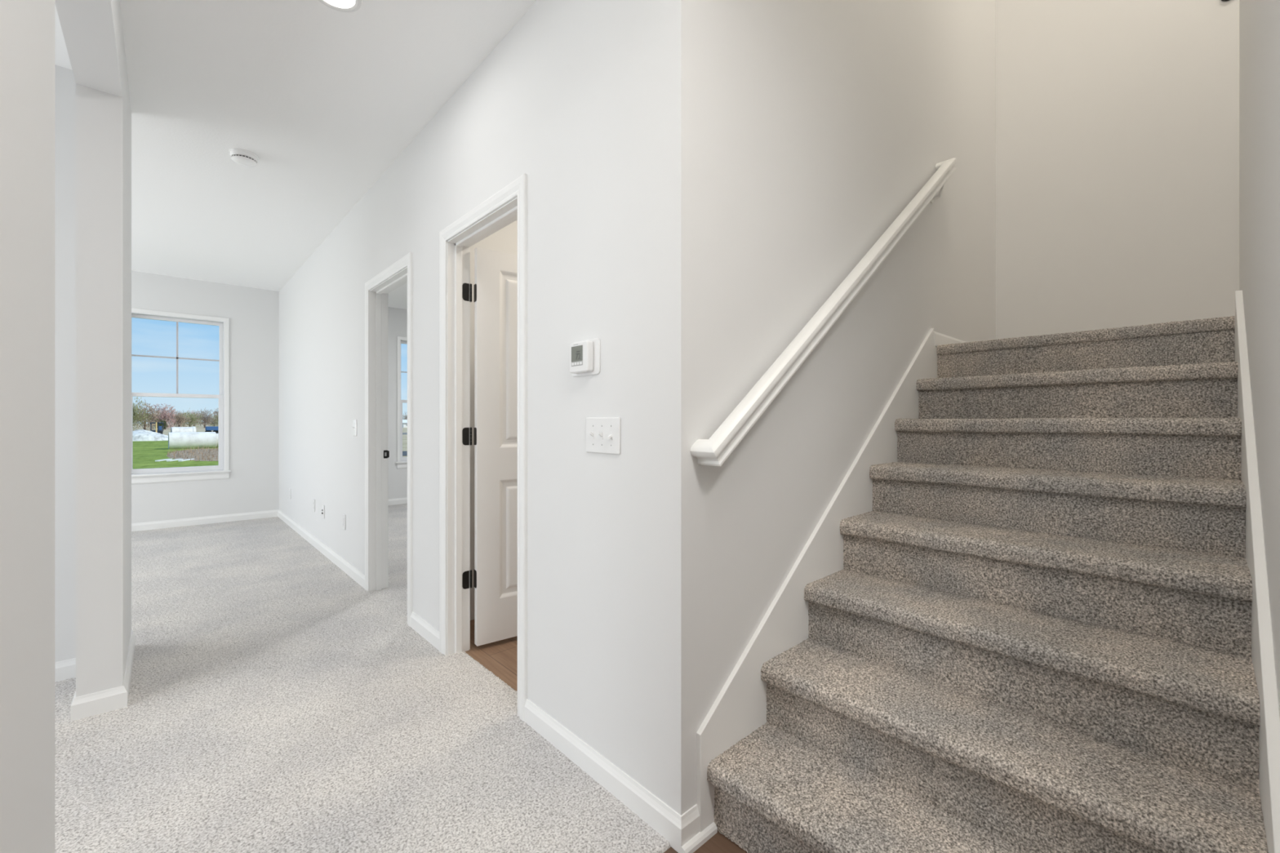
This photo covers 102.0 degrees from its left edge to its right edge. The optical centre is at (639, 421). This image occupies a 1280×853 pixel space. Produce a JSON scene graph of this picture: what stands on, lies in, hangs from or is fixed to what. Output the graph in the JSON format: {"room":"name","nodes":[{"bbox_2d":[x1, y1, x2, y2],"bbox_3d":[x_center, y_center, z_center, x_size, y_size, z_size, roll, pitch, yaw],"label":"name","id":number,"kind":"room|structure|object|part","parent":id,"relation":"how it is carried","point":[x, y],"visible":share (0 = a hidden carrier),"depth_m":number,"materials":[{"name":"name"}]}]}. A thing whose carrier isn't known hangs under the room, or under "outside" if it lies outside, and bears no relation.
{"room":"home hallway","nodes":[
{"label":"home hallway","id":0,"kind":"room"},
{"bbox_2d":[0,0,123,852],"bbox_3d":[-0.190,-0.192,-0.068,0.129,2.784,5.757,0,0,-43],"label":"wall","id":1,"kind":"structure","parent":0,"point":[27,27],"depth_m":0.64,"materials":[{"name":"white paint"}]},
{"bbox_2d":[54,64,75,662],"bbox_3d":[-3.901,-0.192,1.179,3.650,2.784,0.115,0,0,-43],"label":"wall","id":2,"kind":"structure","parent":0,"point":[64,81],"depth_m":2.32,"materials":[{"name":"white paint"}]},
{"bbox_2d":[54,657,75,682],"bbox_3d":[-3.821,1.113,1.166,3.550,0.093,0.013,0,0,-43],"label":"baseboard","id":3,"kind":"structure","parent":2,"relation":"attached to","point":[64,669],"depth_m":2.31,"materials":[{"name":"white paint"}]},
{"bbox_2d":[75,37,131,697],"bbox_3d":[-2.395,-0.192,2.333,0.129,2.784,0.763,0,0,-43],"label":"wall column","id":4,"kind":"structure","parent":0,"point":[103,119],"depth_m":2.06,"materials":[{"name":"white paint"}]},
{"bbox_2d":[70,630,134,721],"bbox_3d":[-2.391,1.113,2.328,0.155,0.093,0.776,0,0,-43],"label":"baseboard","id":5,"kind":"structure","parent":4,"relation":"attached to","point":[88,705],"depth_m":2.06,"materials":[{"name":"white paint"}]},
{"bbox_2d":[133,440,218,469],"bbox_3d":[-35.038,1.630,14.195,47.600,0.060,52.686,0,0,-43],"label":"lawn","id":6,"kind":"structure","parent":0,"point":[145,453],"depth_m":23.20,"materials":[{"name":"green plant"}]},
{"bbox_2d":[155,458,172,461],"bbox_3d":[-19.611,1.579,21.364,0.130,0.050,1.120,0,0,-21],"label":"paving slab","id":7,"kind":"object","parent":6,"relation":"on","point":[165,459],"visible":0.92,"depth_m":21.22,"materials":[{"name":"white concrete"}]},
{"bbox_2d":[166,445,218,461],"bbox_3d":[-21.374,1.564,25.855,3.500,0.112,14.400,0,0,-43],"label":"bank","id":8,"kind":"object","parent":6,"relation":"on","point":[214,459],"visible":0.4,"depth_m":23.96,"materials":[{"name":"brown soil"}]},
{"bbox_2d":[166,458,183,461],"bbox_3d":[-19.158,1.579,21.373,0.130,0.050,1.120,0,0,-21],"label":"paving slab","id":9,"kind":"object","parent":8,"relation":"on","point":[175,459],"visible":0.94,"depth_m":21.25,"materials":[{"name":"white concrete"}]},
{"bbox_2d":[177,458,194,461],"bbox_3d":[-18.697,1.579,21.389,0.130,0.050,1.120,0,0,-21],"label":"paving slab","id":10,"kind":"object","parent":8,"relation":"on","point":[187,459],"visible":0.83,"depth_m":21.18,"materials":[{"name":"white concrete"}]},
{"bbox_2d":[168,431,218,448],"bbox_3d":[-26.727,1.140,31.177,2.378,1.040,1.040,0,0,-45],"label":"pipe","id":11,"kind":"object","parent":6,"relation":"on","point":[182,440],"visible":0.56,"depth_m":30.77,"materials":[{"name":"white concrete"}]},
{"bbox_2d":[131,271,407,523],"bbox_3d":[-5.051,-0.052,5.794,8.200,3.304,0.140,0,0,-43],"label":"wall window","id":12,"kind":"structure","parent":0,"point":[252,485],"depth_m":6.08,"materials":[{"name":"white paint"}]},
{"bbox_2d":[131,307,231,484],"bbox_3d":[-5.102,-0.268,5.721,0.923,1.847,0.177,0,0,-43],"label":"window","id":13,"kind":"structure","parent":12,"relation":"attached to","point":[139,476],"depth_m":5.82,"materials":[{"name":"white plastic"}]},
{"bbox_3d":[-5.109,0.121,5.728,0.790,0.862,0.032,0,0,-43],"label":"sash","id":14,"kind":"part","parent":13,"relation":"part of","materials":[{"name":"clear glass"}]},
{"bbox_3d":[-5.131,-0.707,5.752,0.790,0.873,0.030,0,0,-43],"label":"sash","id":15,"kind":"part","parent":13,"relation":"part of","materials":[{"name":"clear glass"}]},
{"bbox_3d":[-5.072,0.568,5.688,0.923,0.020,0.088,0,0,-43],"label":"sill","id":16,"kind":"part","parent":13,"relation":"part of","materials":[{"name":"white paint"}]},
{"bbox_2d":[131,509,278,531],"bbox_3d":[-6.165,1.113,4.667,4.833,0.093,0.013,0,0,-43],"label":"baseboard","id":17,"kind":"structure","parent":12,"relation":"attached to","point":[269,513],"depth_m":5.81,"materials":[{"name":"white paint"}]},
{"bbox_2d":[388,497,407,505],"bbox_3d":[-3.180,1.113,7.409,3.059,0.093,0.013,0,0,-43],"label":"baseboard","id":18,"kind":"structure","parent":12,"relation":"attached to","point":[398,500],"depth_m":7.22,"materials":[{"name":"white paint"}]},
{"bbox_2d":[395,336,407,468],"bbox_3d":[-3.095,-0.268,7.564,0.923,1.847,0.177,0,0,-43],"label":"window","id":19,"kind":"structure","parent":12,"relation":"attached to","point":[402,462],"depth_m":7.24,"materials":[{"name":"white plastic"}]},
{"bbox_3d":[-3.102,0.121,7.571,0.790,0.862,0.032,0,0,-43],"label":"sash","id":20,"kind":"part","parent":19,"relation":"part of","materials":[{"name":"white plastic"}]},
{"bbox_3d":[-3.124,-0.707,7.595,0.790,0.873,0.030,0,0,-43],"label":"sash","id":21,"kind":"part","parent":19,"relation":"part of","materials":[{"name":"white plastic"}]},
{"bbox_2d":[133,423,407,457],"bbox_3d":[-131.949,1.650,291.460,440.000,0.060,592.186,0,0,-43],"label":"ground","id":22,"kind":"structure","parent":0,"point":[201,428],"depth_m":104.83,"materials":[{"name":"beige soil"}]},
{"bbox_2d":[133,396,152,430],"bbox_3d":[-94.595,-1.327,96.122,5.549,7.214,5.859,0,0,-14],"label":"tree","id":23,"kind":"object","parent":22,"relation":"on","point":[135,408],"visible":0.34,"depth_m":96.98,"materials":[{"name":"green plant"}]},
{"bbox_2d":[133,400,160,430],"bbox_3d":[-97.532,-1.238,101.803,6.050,6.546,5.558,0,0,33],"label":"tree","id":24,"kind":"object","parent":22,"relation":"on","point":[151,410],"visible":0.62,"depth_m":101.90,"materials":[{"name":"green plant"}]},
{"bbox_2d":[133,429,168,441],"bbox_3d":[-42.040,1.141,44.213,3.800,0.958,3.000,0,0,-43],"label":"heap","id":25,"kind":"object","parent":22,"relation":"on","point":[140,434],"visible":0.53,"depth_m":43.61,"materials":[{"name":"white snow"}]},
{"bbox_2d":[150,422,163,434],"bbox_3d":[-56.036,0.843,60.152,1.130,1.526,1.986,0,0,-43],"label":"utility vehicle","id":26,"kind":"object","parent":22,"relation":"on","point":[160,428],"visible":0.59,"depth_m":59.73,"materials":[{"name":"blue metal"}]},
{"bbox_2d":[152,418,168,430],"bbox_3d":[-86.928,0.579,94.043,2.384,2.482,2.427,0,0,-33],"label":"tree","id":27,"kind":"object","parent":22,"relation":"on","point":[164,422],"visible":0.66,"depth_m":94.06,"materials":[{"name":"green plant"}]},
{"bbox_2d":[146,408,173,428],"bbox_3d":[-115.730,-0.655,124.847,6.756,5.596,6.054,0,0,9],"label":"tree","id":28,"kind":"object","parent":22,"relation":"on","point":[150,408],"visible":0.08,"depth_m":123.91,"materials":[{"name":"green plant"}]},
{"bbox_2d":[151,403,177,429],"bbox_3d":[-98.924,-1.053,108.275,4.702,5.703,4.594,0,0,18],"label":"tree","id":29,"kind":"object","parent":22,"relation":"on","point":[163,415],"visible":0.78,"depth_m":108.18,"materials":[{"name":"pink plant"}]},
{"bbox_2d":[168,409,188,426],"bbox_3d":[-127.791,-0.792,143.871,6.092,5.188,5.918,0,0,43],"label":"tree","id":30,"kind":"object","parent":22,"relation":"on","point":[182,410],"visible":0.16,"depth_m":143.46,"materials":[{"name":"green plant"}]},
{"bbox_2d":[169,410,191,426],"bbox_3d":[-101.405,-0.271,114.360,4.364,4.494,4.168,0,0,-44],"label":"tree","id":31,"kind":"object","parent":22,"relation":"on","point":[182,420],"visible":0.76,"depth_m":114.26,"materials":[{"name":"green plant"}]},
{"bbox_2d":[178,407,203,426],"bbox_3d":[-110.300,-0.948,126.591,5.224,5.195,4.997,0,0,8],"label":"tree","id":32,"kind":"object","parent":22,"relation":"on","point":[194,420],"visible":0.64,"depth_m":126.78,"materials":[{"name":"green plant"}]},
{"bbox_2d":[182,409,202,426],"bbox_3d":[-134.228,-0.896,156.492,6.020,5.593,5.937,0,0,-25],"label":"tree","id":33,"kind":"object","parent":22,"relation":"on","point":[188,410],"visible":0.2,"depth_m":155.87,"materials":[{"name":"green plant"}]},
{"bbox_2d":[191,408,217,427],"bbox_3d":[-112.175,-0.947,133.682,5.562,5.751,5.396,0,0,1],"label":"tree","id":34,"kind":"object","parent":22,"relation":"on","point":[204,419],"visible":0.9,"depth_m":133.26,"materials":[{"name":"green plant"}]},
{"bbox_2d":[204,426,218,433],"bbox_3d":[-50.786,1.093,64.151,4.606,1.026,2.000,0,0,-43],"label":"trailer","id":35,"kind":"object","parent":22,"relation":"on","point":[207,428],"visible":0.21,"depth_m":62.46,"materials":[{"name":"blue metal"}]},
{"bbox_2d":[207,412,218,426],"bbox_3d":[-114.255,-0.227,139.615,4.636,4.520,4.166,0,0,43],"label":"tree","id":36,"kind":"object","parent":22,"relation":"on","point":[214,417],"visible":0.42,"depth_m":139.21,"materials":[{"name":"green plant"}]},
{"bbox_2d":[212,407,218,424],"bbox_3d":[-116.899,-1.579,144.882,5.843,6.458,5.665,0,0,-4],"label":"tree","id":37,"kind":"object","parent":22,"relation":"on","point":[217,411],"visible":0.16,"depth_m":143.98,"materials":[{"name":"green plant"}]},
{"bbox_2d":[402,419,407,427],"bbox_3d":[-65.651,0.550,147.448,5.000,2.300,4.800,0,0,-43],"label":"house","id":38,"kind":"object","parent":22,"relation":"on","point":[404,421],"visible":0.23,"depth_m":144.95,"materials":[{"name":"white"}]},
{"bbox_2d":[54,0,536,309],"bbox_3d":[-1.447,-1.634,1.871,8.200,0.100,10.514,0,0,-43],"label":"ceiling","id":39,"kind":"structure","parent":0,"point":[326,100],"depth_m":2.63,"materials":[{"name":"white paint"}]},
{"bbox_2d":[228,148,258,167],"bbox_3d":[-2.345,-1.558,3.073,0.142,0.053,0.142,0,0,-43],"label":"smoke detector","id":40,"kind":"object","parent":39,"relation":"attached to","point":[239,156],"visible":1,"depth_m":3.04,"materials":[{"name":"white plastic"}]},
{"bbox_2d":[318,0,362,12],"bbox_3d":[-1.125,-1.579,1.913,0.176,0.008,0.176,0,0,-43],"label":"recessed light","id":41,"kind":"object","parent":39,"relation":"in","point":[344,6],"visible":1,"depth_m":1.96,"materials":[{"name":"white plastic"}]},
{"bbox_2d":[54,503,746,852],"bbox_3d":[-1.484,1.165,1.838,8.100,0.031,10.516,0,0,-43],"label":"floor","id":42,"kind":"structure","parent":0,"point":[277,703],"depth_m":1.91,"materials":[{"name":"carpet"}]},
{"bbox_2d":[402,451,407,456],"bbox_3d":[-0.800,1.630,36.200,32.200,0.060,4.600,0,0,-43],"label":"asphalt","id":43,"kind":"object","parent":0,"point":[404,453],"depth_m":25.86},
{"bbox_2d":[279,0,706,815],"bbox_3d":[-2.100,-0.192,3.893,0.108,2.784,6.654,0,0,-43],"label":"wall","id":44,"kind":"structure","parent":0,"point":[602,104],"depth_m":1.74,"materials":[{"name":"white paint"}]},
{"bbox_2d":[312,498,315,511],"bbox_3d":[-3.031,0.778,4.820,0.008,0.116,0.072,0,0,-43],"label":"wall outlet","id":45,"kind":"object","parent":44,"relation":"attached to","point":[313,500],"visible":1,"depth_m":4.81,"materials":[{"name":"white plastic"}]},
{"bbox_2d":[321,504,324,518],"bbox_3d":[-2.773,0.785,4.534,0.016,0.116,0.072,0,0,-43],"label":"wall outlet","id":46,"kind":"object","parent":44,"relation":"attached to","point":[322,505],"visible":1,"depth_m":4.52,"materials":[{"name":"white plastic"}]},
{"bbox_2d":[342,514,346,529],"bbox_3d":[-2.290,0.775,4.014,0.008,0.116,0.072,0,0,-43],"label":"wall outlet","id":47,"kind":"object","parent":44,"relation":"attached to","point":[344,515],"visible":1,"depth_m":4.00,"materials":[{"name":"white plastic"}]},
{"bbox_2d":[352,419,356,435],"bbox_3d":[-2.084,0.045,3.781,0.020,0.118,0.080,0,0,-43],"label":"light switch","id":48,"kind":"object","parent":44,"relation":"attached to","point":[354,426],"visible":1,"depth_m":3.77,"materials":[{"name":"white plastic"}]},
{"bbox_2d":[364,252,413,626],"bbox_3d":[-1.540,0.108,3.283,0.141,2.124,0.886,0,0,-43],"label":"trim","id":49,"kind":"structure","parent":44,"relation":"attached to","point":[376,300],"depth_m":3.54,"materials":[{"name":"white paint"}]},
{"bbox_3d":[-1.756,0.225,3.592,0.037,0.056,0.002,0,0,-43],"label":"strike plate","id":50,"kind":"part","parent":49,"relation":"part of","materials":[{"name":"black metal"}]},
{"bbox_2d":[277,509,681,852],"bbox_3d":[-2.140,1.113,3.847,0.013,0.093,6.667,0,0,-43],"label":"baseboard","id":51,"kind":"structure","parent":44,"relation":"attached to","point":[651,810],"depth_m":1.71,"materials":[{"name":"white paint"}]},
{"bbox_2d":[439,173,527,721],"bbox_3d":[-0.674,0.108,2.341,0.141,2.124,0.828,0,0,-43],"label":"trim","id":52,"kind":"structure","parent":44,"relation":"attached to","point":[454,254],"depth_m":2.56,"materials":[{"name":"white paint"}]},
{"bbox_2d":[462,247,517,646],"bbox_3d":[-0.583,0.126,2.793,0.719,2.020,0.091,0,0,-36],"label":"door","id":53,"kind":"structure","parent":44,"relation":"in","point":[495,273],"depth_m":2.68,"materials":[{"name":"white paint"}]},
{"bbox_2d":[569,337,599,377],"bbox_3d":[-0.191,-0.211,1.711,0.033,0.117,0.154,0,0,-43],"label":"thermostat","id":54,"kind":"object","parent":44,"relation":"attached to","point":[584,355],"visible":1,"depth_m":1.68,"materials":[{"name":"white plastic"}]},
{"bbox_2d":[586,417,620,454],"bbox_3d":[-0.124,0.043,1.648,0.019,0.115,0.172,0,0,-43],"label":"light switch","id":55,"kind":"object","parent":44,"relation":"attached to","point":[602,433],"visible":1,"depth_m":1.64,"materials":[{"name":"white plastic"}]},
{"bbox_2d":[680,804,699,846],"bbox_3d":[0.134,1.113,1.418,0.075,0.093,0.013,0,0,-43],"label":"baseboard","id":56,"kind":"structure","parent":44,"relation":"attached to","point":[690,820],"depth_m":1.42,"materials":[{"name":"white paint"}]},
{"bbox_2d":[470,219,517,620],"bbox_3d":[0.008,-0.192,4.013,3.159,2.784,0.100,0,0,-43],"label":"wall","id":57,"kind":"structure","parent":0,"point":[505,239],"depth_m":3.04,"materials":[{"name":"white paint"}]},
{"bbox_2d":[706,0,995,714],"bbox_3d":[1.306,-1.425,2.576,3.127,5.250,0.108,0,0,-43],"label":"wall","id":58,"kind":"structure","parent":0,"point":[826,119],"depth_m":1.91,"materials":[{"name":"white paint"}]},
{"bbox_2d":[681,822,717,852],"bbox_3d":[0.165,1.149,1.426,0.132,0.023,0.016,0,0,-43],"label":"trim","id":59,"kind":"structure","parent":58,"relation":"attached to","point":[697,841],"depth_m":1.42,"materials":[{"name":"white paint"}]},
{"bbox_2d":[689,157,956,466],"bbox_3d":[0.902,-0.627,2.073,1.995,1.494,0.086,0,0,-43],"label":"handrail","id":60,"kind":"object","parent":58,"relation":"attached to","point":[714,451],"visible":1,"depth_m":1.72,"materials":[{"name":"white paint"}]},
{"bbox_2d":[933,331,967,346],"bbox_3d":[1.974,-0.435,3.110,1.205,0.077,0.010,0,0,-43],"label":"baseboard","id":61,"kind":"structure","parent":58,"relation":"attached to","point":[940,339],"depth_m":2.80,"materials":[{"name":"white paint"}]},
{"bbox_2d":[995,0,1239,339],"bbox_3d":[3.218,-1.425,2.726,0.108,5.250,2.260,0,0,-43],"label":"wall","id":62,"kind":"structure","parent":0,"point":[1117,121],"depth_m":3.08,"materials":[{"name":"white paint"}]},
{"bbox_2d":[1239,0,1279,712],"bbox_3d":[1.659,-1.425,1.322,2.167,5.250,0.108,0,0,-43],"label":"wall","id":63,"kind":"structure","parent":0,"point":[1259,20],"depth_m":1.23,"materials":[{"name":"white paint"}]},
{"bbox_3d":[-1.447,1.265,1.871,8.200,0.170,10.514,0,0,-43],"label":"floor slab","id":64,"kind":"structure","parent":0,"visible":0},
{"bbox_2d":[696,290,1279,852],"bbox_3d":[1.644,0.340,2.097,3.068,1.659,1.055,0,0,-43],"label":"staircase","id":65,"kind":"structure","parent":64,"relation":"on","point":[1030,612],"depth_m":1.49,"materials":[{"name":"carpet"}]},
{"bbox_3d":[1.667,0.390,2.121,2.991,1.559,1.022,0,0,-43],"label":"stair frame","id":66,"kind":"part","parent":65,"relation":"part of","materials":[{"name":"grey carpet"}]},
{"bbox_3d":[-42.020,1.630,60.525,100.000,0.060,18.000,0,0,-43],"label":"road","id":67,"kind":"object","parent":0,"visible":0},
{"bbox_2d":[170,426,195,432],"bbox_3d":[-44.323,1.070,50.367,1.210,1.210,1.771,0,0,42],"label":"pipe","id":68,"kind":"object","parent":67,"relation":"on","point":[173,429],"visible":0.44,"depth_m":50.04,"materials":[{"name":"white concrete"}]}
]}

